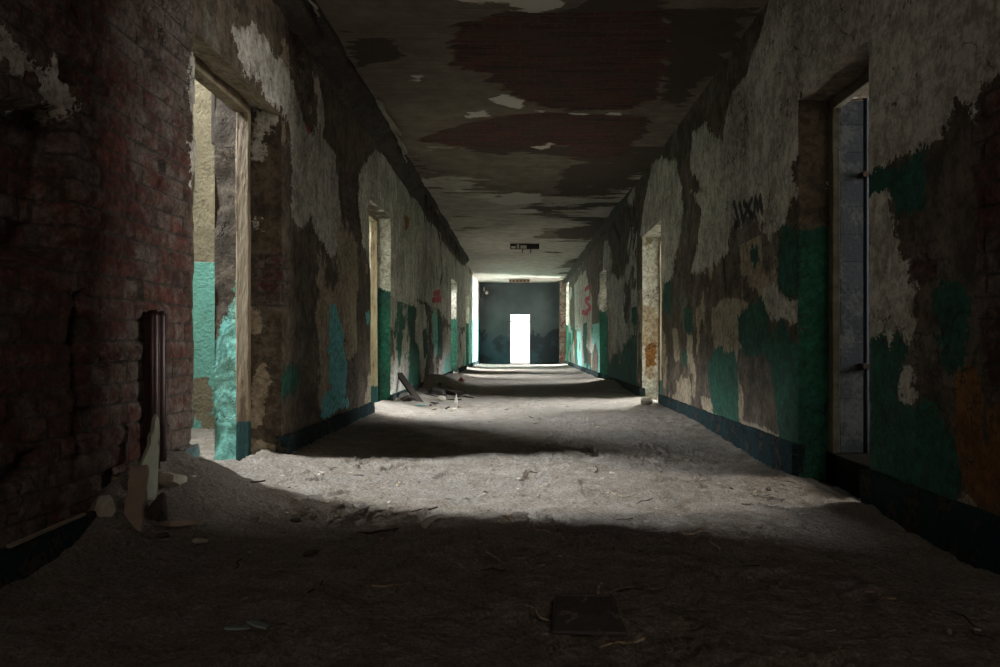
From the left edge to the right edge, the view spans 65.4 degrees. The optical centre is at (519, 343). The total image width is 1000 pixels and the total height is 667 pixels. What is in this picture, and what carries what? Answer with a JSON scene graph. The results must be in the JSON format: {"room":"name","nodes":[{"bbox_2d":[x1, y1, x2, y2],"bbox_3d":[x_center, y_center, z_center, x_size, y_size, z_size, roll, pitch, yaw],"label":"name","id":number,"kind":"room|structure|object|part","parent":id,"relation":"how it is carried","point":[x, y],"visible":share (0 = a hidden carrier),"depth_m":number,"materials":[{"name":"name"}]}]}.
{"room":"abandoned building corridor","nodes":[
{"label":"abandoned building corridor","id":0,"kind":"room"},
{"bbox_2d":[192,80,214,428],"bbox_3d":[-3.685,-2.500,4.225,3.670,6.700,5.490,0,0,0],"label":"wall","id":1,"kind":"structure","parent":0,"point":[203,395],"depth_m":6.85,"materials":[{"name":"teal paint"}]},
{"bbox_2d":[211,93,214,144],"bbox_3d":[-2.683,-1.980,6.830,0.035,0.460,0.060,0,0,0],"label":"strip","id":2,"kind":"object","parent":1,"relation":"attached to","point":[212,95],"visible":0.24,"depth_m":6.80,"materials":[{"name":"brown wood"}]},
{"bbox_2d":[189,429,219,463],"bbox_3d":[-3.695,0.745,4.225,3.650,0.024,5.250,0,0,0],"label":"floor","id":3,"kind":"structure","parent":0,"point":[199,436],"depth_m":6.09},
{"bbox_2d":[0,0,478,547],"bbox_3d":[-1.744,-0.680,13.250,0.452,3.260,31.500,0,0,0],"label":"wall","id":4,"kind":"structure","parent":0,"point":[98,142],"depth_m":3.41,"materials":[{"name":"red brick"}]},
{"bbox_2d":[194,55,250,460],"bbox_3d":[-1.772,-0.386,4.360,0.090,2.312,1.346,0,0,0],"label":"door frame","id":5,"kind":"structure","parent":4,"relation":"in","point":[204,75],"depth_m":4.96,"materials":[{"name":"paint"}]},
{"bbox_2d":[0,360,479,588],"bbox_3d":[-1.536,0.773,14.600,0.089,0.372,28.800,0,0,0],"label":"baseboard","id":6,"kind":"structure","parent":4,"relation":"attached to","point":[19,562],"depth_m":2.59,"materials":[{"name":"paint"}]},
{"bbox_2d":[6,513,85,547],"bbox_3d":[-1.488,0.585,2.460,0.014,0.019,0.400,0,0,0],"label":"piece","id":7,"kind":"object","parent":6,"relation":"on","point":[34,535],"visible":1,"depth_m":2.43,"materials":[{"name":"beige paint"}]},
{"bbox_2d":[272,0,468,271],"bbox_3d":[-1.395,-1.987,10.538,0.329,0.667,21.077,0,0,0],"label":"trim","id":8,"kind":"structure","parent":4,"relation":"attached to","point":[306,19],"depth_m":6.90,"materials":[{"name":"paint"}]},
{"bbox_2d":[369,210,377,402],"bbox_3d":[-1.722,-0.366,8.630,0.089,2.272,1.206,0,0,0],"label":"door frame","id":9,"kind":"structure","parent":4,"relation":"in","point":[373,219],"depth_m":9.16,"materials":[{"name":"paint"}]},
{"bbox_2d":[465,294,465,364],"bbox_3d":[-1.673,-0.366,22.700,0.090,2.272,1.427,0,0,0],"label":"door","id":10,"kind":"structure","parent":4,"relation":"in","point":[465,294],"depth_m":23.34,"materials":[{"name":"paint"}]},
{"bbox_2d":[0,362,999,666],"bbox_3d":[0.050,0.652,14.807,4.900,0.390,34.613,0,0,0],"label":"floor","id":11,"kind":"structure","parent":0,"point":[58,615],"depth_m":2.70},
{"bbox_2d":[94,495,115,516],"bbox_3d":[-1.486,0.592,2.787,0.065,0.096,0.064,0,0,2],"label":"rubble stone","id":12,"kind":"object","parent":11,"relation":"on","point":[105,506],"visible":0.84,"depth_m":2.77,"materials":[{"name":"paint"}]},
{"bbox_2d":[111,476,120,481],"bbox_3d":[-1.546,0.517,2.977,0.035,0.022,0.036,0,0,-19],"label":"chip","id":13,"kind":"object","parent":11,"relation":"on","point":[113,479],"visible":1,"depth_m":2.97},
{"bbox_2d":[124,465,148,530],"bbox_3d":[-1.423,0.596,2.877,0.077,0.290,0.092,0,0,-7],"label":"plaster slab","id":14,"kind":"object","parent":11,"relation":"on","point":[136,498],"visible":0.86,"depth_m":2.88,"materials":[{"name":"brown paint"}]},
{"bbox_2d":[138,413,159,499],"bbox_3d":[-1.438,0.438,2.994,0.045,0.333,0.151,0,0,14],"label":"plaster slab","id":15,"kind":"object","parent":11,"relation":"on","point":[150,457],"visible":0.69,"depth_m":3.02,"materials":[{"name":"grey paint"}]},
{"bbox_2d":[144,310,166,468],"bbox_3d":[-1.497,0.213,3.200,0.056,0.704,0.112,0,0,0],"label":"channel","id":16,"kind":"object","parent":11,"relation":"on","point":[155,321],"visible":0.7,"depth_m":3.15,"materials":[{"name":"brown metal"}]},
{"bbox_3d":[-1.516,0.225,3.200,0.018,0.680,0.100,0,0,0],"label":"plate","id":17,"kind":"part","parent":16,"relation":"part of","materials":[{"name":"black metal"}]},
{"bbox_2d":[147,492,167,521],"bbox_3d":[-1.384,0.648,2.962,0.086,0.174,0.076,0,0,7],"label":"rubble stone","id":18,"kind":"object","parent":11,"relation":"on","point":[157,511],"visible":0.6,"depth_m":2.94,"materials":[{"name":"brown stone"}]},
{"bbox_2d":[158,472,186,486],"bbox_3d":[-1.400,0.544,3.131,0.095,0.063,0.100,0,0,20],"label":"rubble stone","id":19,"kind":"object","parent":11,"relation":"on","point":[167,479],"visible":0.99,"depth_m":3.10,"materials":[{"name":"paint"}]},
{"bbox_2d":[160,519,197,526],"bbox_3d":[-1.296,0.678,2.952,0.139,0.029,0.070,0,0,-29],"label":"plaster slab","id":20,"kind":"object","parent":11,"relation":"on","point":[185,522],"visible":1,"depth_m":2.93,"materials":[{"name":"brown paint"}]},
{"bbox_2d":[183,443,199,457],"bbox_3d":[-1.484,0.487,3.503,0.079,0.079,0.081,0,0,-40],"label":"rubble stone","id":21,"kind":"object","parent":11,"relation":"on","point":[194,450],"visible":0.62,"depth_m":3.48,"materials":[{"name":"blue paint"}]},
{"bbox_2d":[192,538,207,543],"bbox_3d":[-1.171,0.720,2.846,0.058,0.019,0.042,0,0,-37],"label":"chip","id":22,"kind":"object","parent":11,"relation":"on","point":[195,540],"visible":1,"depth_m":2.83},
{"bbox_2d":[224,625,249,630],"bbox_3d":[-0.737,0.740,2.027,0.064,0.016,0.035,0,0,-28],"label":"flake","id":23,"kind":"object","parent":11,"relation":"on","point":[237,627],"visible":1,"depth_m":2.02,"materials":[{"name":"blue paint"}]},
{"bbox_2d":[247,620,269,629],"bbox_3d":[-0.690,0.741,2.051,0.065,0.016,0.032,0,0,26],"label":"flake","id":24,"kind":"object","parent":11,"relation":"on","point":[254,623],"visible":1,"depth_m":2.05,"materials":[{"name":"blue paint"}]},
{"bbox_2d":[290,517,301,521],"bbox_3d":[-0.913,0.724,3.188,0.040,0.024,0.050,0,0,29],"label":"clod","id":25,"kind":"object","parent":11,"relation":"on","point":[297,519],"visible":0.83,"depth_m":3.18,"materials":[{"name":"brown soil"}]},
{"bbox_2d":[303,549,319,556],"bbox_3d":[-0.748,0.750,2.790,0.058,0.028,0.053,0,0,-7],"label":"clod","id":26,"kind":"object","parent":11,"relation":"on","point":[310,553],"visible":1,"depth_m":2.77,"materials":[{"name":"brown soil"}]},
{"bbox_2d":[357,529,395,533],"bbox_3d":[-0.575,0.749,3.101,0.160,0.024,0.033,0,0,4],"label":"twig","id":27,"kind":"object","parent":11,"relation":"on","point":[377,531],"visible":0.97,"depth_m":3.09,"materials":[{"name":"brown wood"}]},
{"bbox_2d":[371,584,402,586],"bbox_3d":[-0.409,0.747,2.409,0.098,0.013,0.020,0,0,-21],"label":"twig","id":28,"kind":"object","parent":11,"relation":"on","point":[372,584],"visible":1,"depth_m":2.40,"materials":[{"name":"paint"}]},
{"bbox_2d":[400,395,413,401],"bbox_3d":[-1.354,0.662,9.355,0.155,0.098,0.185,0,0,17],"label":"rubble stone","id":29,"kind":"object","parent":11,"relation":"on","point":[408,398],"visible":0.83,"depth_m":9.30,"materials":[{"name":"grey stone"}]},
{"bbox_2d":[397,372,422,401],"bbox_3d":[-1.363,0.545,9.597,0.090,0.372,0.527,0,0,-40],"label":"plank","id":30,"kind":"object","parent":11,"relation":"on","point":[401,377],"visible":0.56,"depth_m":9.58,"materials":[{"name":"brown wood"}]},
{"bbox_2d":[421,515,447,528],"bbox_3d":[-0.358,0.737,3.223,0.112,0.044,0.060,0,0,-34],"label":"flake","id":31,"kind":"object","parent":11,"relation":"on","point":[429,520],"visible":1,"depth_m":3.21,"materials":[{"name":"paint"}]},
{"bbox_2d":[427,388,445,394],"bbox_3d":[-1.182,0.686,11.001,0.283,0.140,0.287,0,0,-11],"label":"rubble stone","id":32,"kind":"object","parent":11,"relation":"on","point":[435,391],"visible":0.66,"depth_m":10.90,"materials":[{"name":"grey stone"}]},
{"bbox_2d":[436,396,445,400],"bbox_3d":[-0.993,0.681,9.746,0.139,0.070,0.102,0,0,16],"label":"rubble stone","id":33,"kind":"object","parent":11,"relation":"on","point":[440,398],"visible":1,"depth_m":9.71,"materials":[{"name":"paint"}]},
{"bbox_2d":[444,389,463,394],"bbox_3d":[-0.979,0.704,11.312,0.347,0.110,0.232,0,0,38],"label":"rubble stone","id":34,"kind":"object","parent":11,"relation":"on","point":[448,391],"visible":0.56,"depth_m":11.22,"materials":[{"name":"grey stone"}]},
{"bbox_2d":[480,567,505,571],"bbox_3d":[-0.086,0.747,2.579,0.099,0.018,0.020,0,0,28],"label":"twig","id":35,"kind":"object","parent":11,"relation":"on","point":[492,567],"visible":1,"depth_m":2.58,"materials":[{"name":"brown wood"}]},
{"bbox_2d":[485,551,502,562],"bbox_3d":[-0.074,0.745,2.694,0.020,0.037,0.130,0,0,-43],"label":"twig","id":36,"kind":"object","parent":11,"relation":"on","point":[488,553],"visible":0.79,"depth_m":2.71,"materials":[{"name":"paint"}]},
{"bbox_2d":[525,604,548,620],"bbox_3d":[0.048,0.750,2.172,0.017,0.021,0.104,0,0,-32],"label":"twig","id":37,"kind":"object","parent":11,"relation":"on","point":[538,615],"visible":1,"depth_m":2.16,"materials":[{"name":"paint"}]},
{"bbox_2d":[534,526,549,533],"bbox_3d":[0.088,0.748,3.127,0.020,0.013,0.130,0,0,-33],"label":"twig","id":38,"kind":"object","parent":11,"relation":"on","point":[534,526],"visible":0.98,"depth_m":3.12,"materials":[{"name":"paint"}]},
{"bbox_2d":[551,594,626,635],"bbox_3d":[0.177,0.745,2.148,0.196,0.011,0.311,0,0,0],"label":"floor plate","id":39,"kind":"object","parent":11,"relation":"on","point":[583,624],"visible":0.98,"depth_m":2.12,"materials":[{"name":"black metal"}]},
{"bbox_2d":[600,492,628,496],"bbox_3d":[0.475,0.756,3.907,0.155,0.016,0.025,0,0,33],"label":"twig","id":40,"kind":"object","parent":11,"relation":"on","point":[600,492],"visible":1,"depth_m":3.92,"materials":[{"name":"paint"}]},
{"bbox_2d":[599,637,644,647],"bbox_3d":[0.255,0.742,1.935,0.113,0.033,0.018,0,0,15],"label":"twig","id":41,"kind":"object","parent":11,"relation":"on","point":[642,638],"visible":0.98,"depth_m":1.93,"materials":[{"name":"paint"}]},
{"bbox_2d":[615,587,643,591],"bbox_3d":[0.312,0.748,2.357,0.126,0.030,0.025,0,0,20],"label":"twig","id":42,"kind":"object","parent":11,"relation":"on","point":[623,589],"visible":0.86,"depth_m":2.35,"materials":[{"name":"brown wood"}]},
{"bbox_2d":[641,397,652,404],"bbox_3d":[1.471,0.675,9.049,0.142,0.114,0.137,0,0,-11],"label":"rubble stone","id":43,"kind":"object","parent":11,"relation":"on","point":[646,400],"visible":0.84,"depth_m":9.01,"materials":[{"name":"stone"}]},
{"bbox_2d":[682,530,713,534],"bbox_3d":[0.708,0.757,3.121,0.138,0.024,0.021,0,0,22],"label":"twig","id":44,"kind":"object","parent":11,"relation":"on","point":[684,533],"visible":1,"depth_m":3.12,"materials":[{"name":"paint"}]},
{"bbox_2d":[709,537,721,553],"bbox_3d":[0.740,0.762,2.940,0.024,0.027,0.150,0,0,-2],"label":"twig","id":45,"kind":"object","parent":11,"relation":"on","point":[712,543],"visible":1,"depth_m":2.93,"materials":[{"name":"paint"}]},
{"bbox_2d":[865,591,896,599],"bbox_3d":[1.101,0.765,2.374,0.016,0.012,0.106,0,0,-24],"label":"twig","id":46,"kind":"object","parent":11,"relation":"on","point":[879,593],"visible":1,"depth_m":2.37,"materials":[{"name":"paint"}]},
{"bbox_2d":[949,610,977,627],"bbox_3d":[1.236,0.764,2.159,0.019,0.024,0.091,0,0,-22],"label":"twig","id":47,"kind":"object","parent":11,"relation":"on","point":[966,618],"visible":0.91,"depth_m":2.16,"materials":[{"name":"brown wood"}]},
{"bbox_2d":[971,630,994,640],"bbox_3d":[1.200,0.758,2.018,0.013,0.011,0.086,0,0,-12],"label":"twig","id":48,"kind":"object","parent":11,"relation":"on","point":[973,633],"visible":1,"depth_m":2.02,"materials":[{"name":"brown wood"}]},
{"bbox_2d":[479,282,558,363],"bbox_3d":[0.065,-0.740,29.175,4.390,3.180,0.350,0,0,0],"label":"wall","id":49,"kind":"structure","parent":0,"point":[539,300],"depth_m":29.00,"materials":[{"name":"paint"}]},
{"bbox_2d":[483,287,489,296],"bbox_3d":[-1.240,-1.925,28.933,0.260,0.370,0.155,0,0,0],"label":"wall lamp","id":50,"kind":"object","parent":49,"relation":"attached to","point":[486,293],"visible":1,"depth_m":28.90,"materials":[{"name":"white glass"}]},
{"bbox_2d":[510,314,529,363],"bbox_3d":[0.003,-0.170,29.120,0.755,1.880,0.080,0,0,0],"label":"door frame","id":51,"kind":"structure","parent":49,"relation":"in","point":[510,314],"depth_m":29.08,"materials":[{"name":"white wood"}]},
{"bbox_2d":[315,0,767,282],"bbox_3d":[0.050,-2.295,13.302,3.500,0.026,31.604,0,0,0],"label":"ceiling","id":52,"kind":"structure","parent":0,"point":[523,121],"depth_m":7.17,"materials":[{"name":"grey paint"}]},
{"bbox_2d":[509,279,529,281],"bbox_3d":[-0.020,-2.245,27.597,0.720,0.110,0.106,0,0,0],"label":"ceiling fixture","id":53,"kind":"object","parent":52,"relation":"attached to","point":[510,280],"visible":1,"depth_m":27.55,"materials":[{"name":"paint"}]},
{"bbox_2d":[510,244,538,252],"bbox_3d":[0.110,-2.189,17.794,0.660,0.222,0.112,0,0,0],"label":"ceiling fixture","id":54,"kind":"object","parent":52,"relation":"attached to","point":[512,246],"visible":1,"depth_m":17.75,"materials":[{"name":"black metal"}]},
{"bbox_2d":[510,244,538,248],"bbox_3d":[0.110,-2.235,17.800,0.660,0.130,0.100,0,0,0],"label":"exit sign","id":55,"kind":"object","parent":54,"relation":"on","point":[512,246],"depth_m":17.75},
{"bbox_2d":[559,281,565,363],"bbox_3d":[1.554,-0.730,28.419,0.252,3.160,0.361,0,0,0],"label":"pillar","id":56,"kind":"structure","parent":0,"point":[562,286],"depth_m":28.25,"materials":[{"name":"grey paint"}]},
{"bbox_2d":[566,0,999,515],"bbox_3d":[1.874,-0.680,13.250,0.452,3.260,31.500,0,0,0],"label":"wall","id":57,"kind":"structure","parent":0,"point":[736,198],"depth_m":4.67,"materials":[{"name":"grey paint"}]},
{"bbox_2d":[563,184,635,283],"bbox_3d":[1.607,-2.233,19.351,0.172,0.175,19.702,0,0,0],"label":"trim","id":58,"kind":"structure","parent":57,"relation":"attached to","point":[610,219],"depth_m":15.72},
{"bbox_2d":[659,237,661,393],"bbox_3d":[1.942,-0.346,9.910,0.090,2.232,1.447,0,0,0],"label":"door frame","id":59,"kind":"structure","parent":57,"relation":"in","point":[660,290],"depth_m":10.57,"materials":[{"name":"paint"}]},
{"bbox_2d":[565,361,999,574],"bbox_3d":[1.665,0.773,14.600,0.089,0.372,28.800,0,0,0],"label":"baseboard","id":60,"kind":"structure","parent":57,"relation":"attached to","point":[969,533],"depth_m":3.33,"materials":[{"name":"paint"}]},
{"bbox_2d":[826,452,869,497],"bbox_3d":[1.990,0.797,4.200,0.320,0.305,0.940,0,0,0],"label":"trim","id":61,"kind":"structure","parent":57,"relation":"attached to","point":[843,469],"depth_m":4.40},
{"bbox_2d":[828,71,868,452],"bbox_3d":[1.872,-0.346,4.200,0.051,2.232,0.947,0,0,0],"label":"door frame","id":62,"kind":"structure","parent":57,"relation":"in","point":[862,83],"depth_m":4.61,"materials":[{"name":"paint"}]},
{"bbox_2d":[859,98,869,453],"bbox_3d":[2.040,-0.770,4.604,0.048,3.040,0.063,0,0,0],"label":"pipe","id":63,"kind":"object","parent":57,"relation":"attached to","point":[865,365],"visible":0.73,"depth_m":4.58,"materials":[{"name":"black metal"}]},
{"bbox_2d":[827,100,869,451],"bbox_3d":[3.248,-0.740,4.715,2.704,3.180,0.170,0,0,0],"label":"door","id":64,"kind":"structure","parent":0,"point":[851,113],"depth_m":4.63,"materials":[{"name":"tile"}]},
{"label":"outside","id":65,"kind":"structure","parent":0,"visible":0},
{"bbox_2d":[511,353,528,361],"bbox_3d":[0.000,0.900,49.680,80.000,0.200,40.640,0,0,0],"label":"ground","id":66,"kind":"structure","parent":65,"point":[515,357],"depth_m":46.11,"materials":[{"name":"white"}]}
]}

